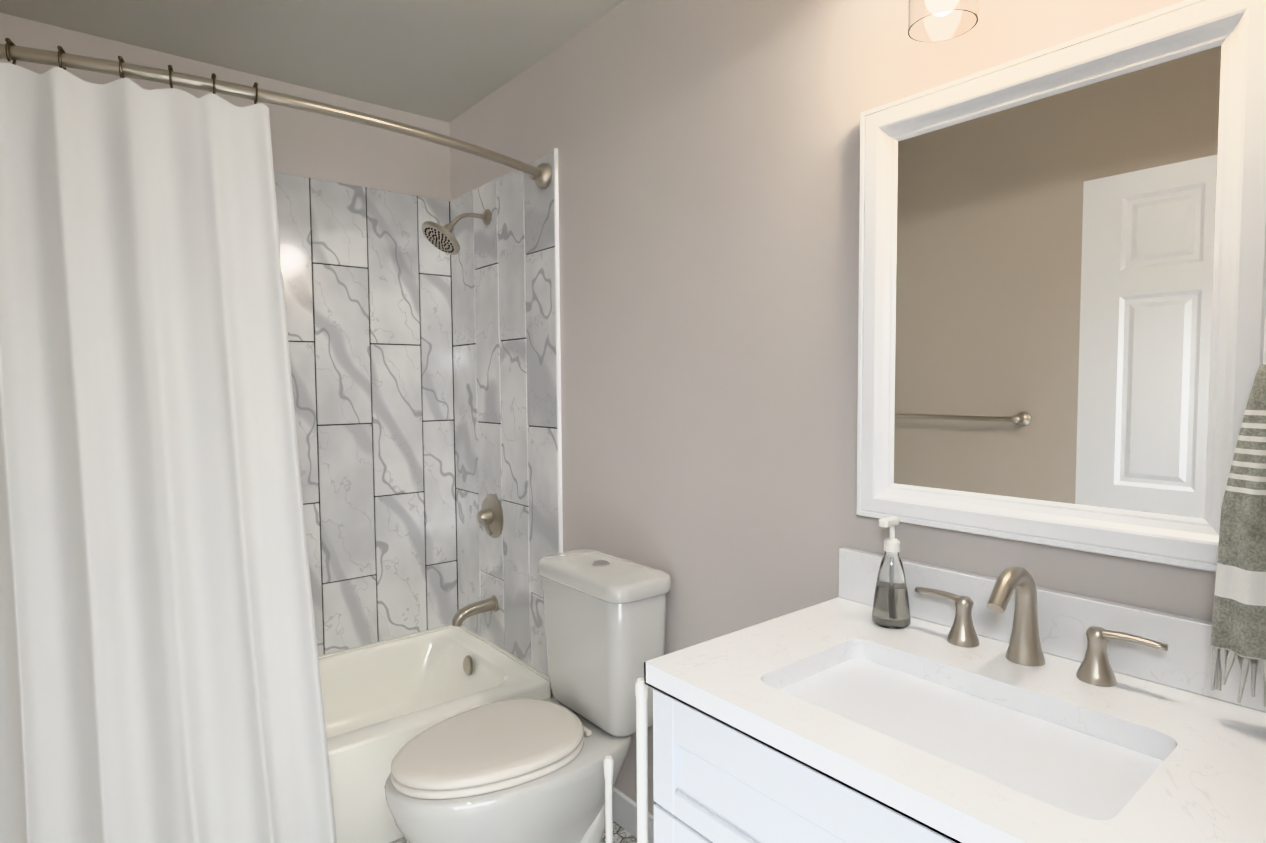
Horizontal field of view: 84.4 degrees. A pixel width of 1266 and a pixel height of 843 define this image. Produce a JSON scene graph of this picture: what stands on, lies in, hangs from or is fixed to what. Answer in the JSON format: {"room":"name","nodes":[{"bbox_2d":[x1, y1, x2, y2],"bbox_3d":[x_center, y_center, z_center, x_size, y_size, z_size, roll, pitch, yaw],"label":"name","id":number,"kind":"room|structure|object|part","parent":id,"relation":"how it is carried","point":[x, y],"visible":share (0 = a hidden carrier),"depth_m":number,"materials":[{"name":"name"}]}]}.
{"room":"bathroom","nodes":[
{"label":"bathroom","id":0,"kind":"room"},
{"bbox_2d":[0,13,451,655],"bbox_3d":[-1.376,0.005,2.521,1.724,2.440,0.100,-3,4,-39],"label":"wall","id":1,"kind":"structure","parent":0,"point":[316,145],"depth_m":2.57,"materials":[{"name":"paint"}]},
{"bbox_2d":[274,172,457,655],"bbox_3d":[-1.340,0.004,2.477,1.521,1.782,0.012,-3,4,-39],"label":"wall tile","id":2,"kind":"structure","parent":1,"relation":"attached to","point":[367,277],"depth_m":2.73,"materials":[{"name":"grey tile"}]},
{"bbox_2d":[0,0,624,122],"bbox_3d":[-0.346,-1.203,1.174,1.724,0.100,3.400,-3,4,-39],"label":"ceiling","id":3,"kind":"structure","parent":0,"point":[449,61],"depth_m":2.18,"materials":[{"name":"white paint"}]},
{"bbox_2d":[390,820,636,842],"bbox_3d":[-0.328,1.334,1.307,1.724,0.100,3.400,-3,4,-39],"label":"floor","id":4,"kind":"structure","parent":0,"point":[621,834],"depth_m":2.08,"materials":[{"name":"white tile"}]},
{"bbox_2d":[318,625,551,842],"bbox_3d":[-1.096,1.075,2.241,1.516,0.330,0.756,-3,4,-39],"label":"bathtub","id":5,"kind":"object","parent":4,"relation":"on","point":[385,702],"visible":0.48,"depth_m":2.59,"materials":[{"name":"white ceramic"}]},
{"bbox_2d":[384,549,670,842],"bbox_3d":[-0.273,0.832,1.823,0.725,0.848,0.462,-3,4,-39],"label":"toilet","id":6,"kind":"object","parent":4,"relation":"on","point":[525,770],"visible":1,"depth_m":1.79,"materials":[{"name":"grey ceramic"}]},
{"bbox_2d":[603,756,613,842],"bbox_3d":[-0.054,1.015,1.605,0.108,0.502,0.108,-3,4,-39],"label":"toilet brush","id":7,"kind":"object","parent":4,"relation":"on","point":[608,763],"visible":1,"depth_m":1.59,"materials":[{"name":"white plastic"}]},
{"bbox_2d":[635,677,647,842],"bbox_3d":[0.018,0.870,1.268,0.124,0.825,0.124,-3,4,-39],"label":"plunger","id":8,"kind":"object","parent":4,"relation":"on","point":[641,690],"visible":0.9,"depth_m":1.25,"materials":[{"name":"white plastic"}]},
{"bbox_2d":[644,547,1265,842],"bbox_3d":[0.485,0.763,1.032,0.557,1.058,0.787,-3,4,-39],"label":"bathroom vanity","id":9,"kind":"object","parent":4,"relation":"on","point":[1013,704],"visible":1,"depth_m":1.00,"materials":[{"name":"white stone"}]},
{"bbox_2d":[872,516,910,628],"bbox_3d":[0.485,0.280,1.310,0.069,0.202,0.069,-3,4,-39],"label":"soap dispenser","id":10,"kind":"object","parent":9,"relation":"on","point":[891,609],"visible":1,"depth_m":1.29,"materials":[{"name":"glass"}]},
{"bbox_2d":[915,566,1167,686],"bbox_3d":[0.604,0.310,1.107,0.149,0.162,0.375,-3,4,-39],"label":"faucet","id":11,"kind":"object","parent":9,"relation":"on","point":[958,651],"depth_m":1.12,"materials":[{"name":"silver metal"}]},
{"bbox_2d":[450,0,1215,814],"bbox_3d":[0.294,0.034,1.751,0.100,2.440,3.200,-3,4,-39],"label":"wall","id":12,"kind":"structure","parent":0,"point":[708,170],"depth_m":1.72,"materials":[{"name":"paint"}]},
{"bbox_2d":[450,148,562,675],"bbox_3d":[-0.496,-0.014,2.633,0.014,1.788,0.804,-3,4,-39],"label":"wall tile","id":13,"kind":"structure","parent":12,"relation":"attached to","point":[506,339],"depth_m":2.57,"materials":[{"name":"grey tile"}]},
{"bbox_2d":[0,38,551,842],"bbox_3d":[-0.805,0.187,1.826,1.506,2.022,0.270,-3,4,-39],"label":"shower curtain","id":14,"kind":"object","parent":13,"relation":"attached to","point":[160,680],"visible":1,"depth_m":1.54,"materials":[{"name":"white fabric"}]},
{"bbox_3d":[-0.835,-0.784,1.804,1.506,0.080,0.196,-3,4,-39],"label":"rod","id":15,"kind":"part","parent":14,"relation":"part of","materials":[{"name":"silver metal"}]},
{"bbox_2d":[421,209,502,625],"bbox_3d":[-0.640,-0.015,2.599,0.253,1.568,0.183,-3,4,-39],"label":"shower fixtures","id":16,"kind":"object","parent":13,"relation":"attached to","point":[489,516],"visible":1,"depth_m":2.63,"materials":[{"name":"silver metal"}]},
{"bbox_3d":[-0.609,0.724,2.668,0.177,0.086,0.064,-3,4,-39],"label":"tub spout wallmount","id":17,"kind":"part","parent":16,"relation":"part of","materials":[{"name":"silver metal"}]},
{"bbox_2d":[612,787,653,842],"bbox_3d":[0.500,1.219,1.478,0.014,0.100,2.430,-3,4,-39],"label":"baseboard","id":18,"kind":"structure","parent":12,"relation":"attached to","point":[624,811],"depth_m":2.10,"materials":[{"name":"white wood"}]},
{"bbox_2d":[907,0,978,42],"bbox_3d":[0.624,-0.804,1.067,0.177,0.305,0.440,-3,4,-39],"label":"sconce","id":19,"kind":"object","parent":12,"relation":"attached to","point":[930,21],"visible":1,"depth_m":1.18,"materials":[{"name":"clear glass"}]},
{"bbox_2d":[857,0,1265,572],"bbox_3d":[0.663,-0.201,1.175,0.028,0.810,0.632,-3,4,-39],"label":"mirror","id":20,"kind":"object","parent":12,"relation":"attached to","point":[1062,303],"visible":0.88,"depth_m":1.12,"materials":[{"name":"white mirror"}]},
{"bbox_2d":[1210,365,1265,706],"bbox_3d":[0.874,0.064,0.849,0.133,0.654,0.240,-3,4,-39],"label":"towel","id":21,"kind":"object","parent":12,"relation":"attached to","point":[1239,620],"visible":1,"depth_m":0.89,"materials":[{"name":"grey fabric"}]}
]}

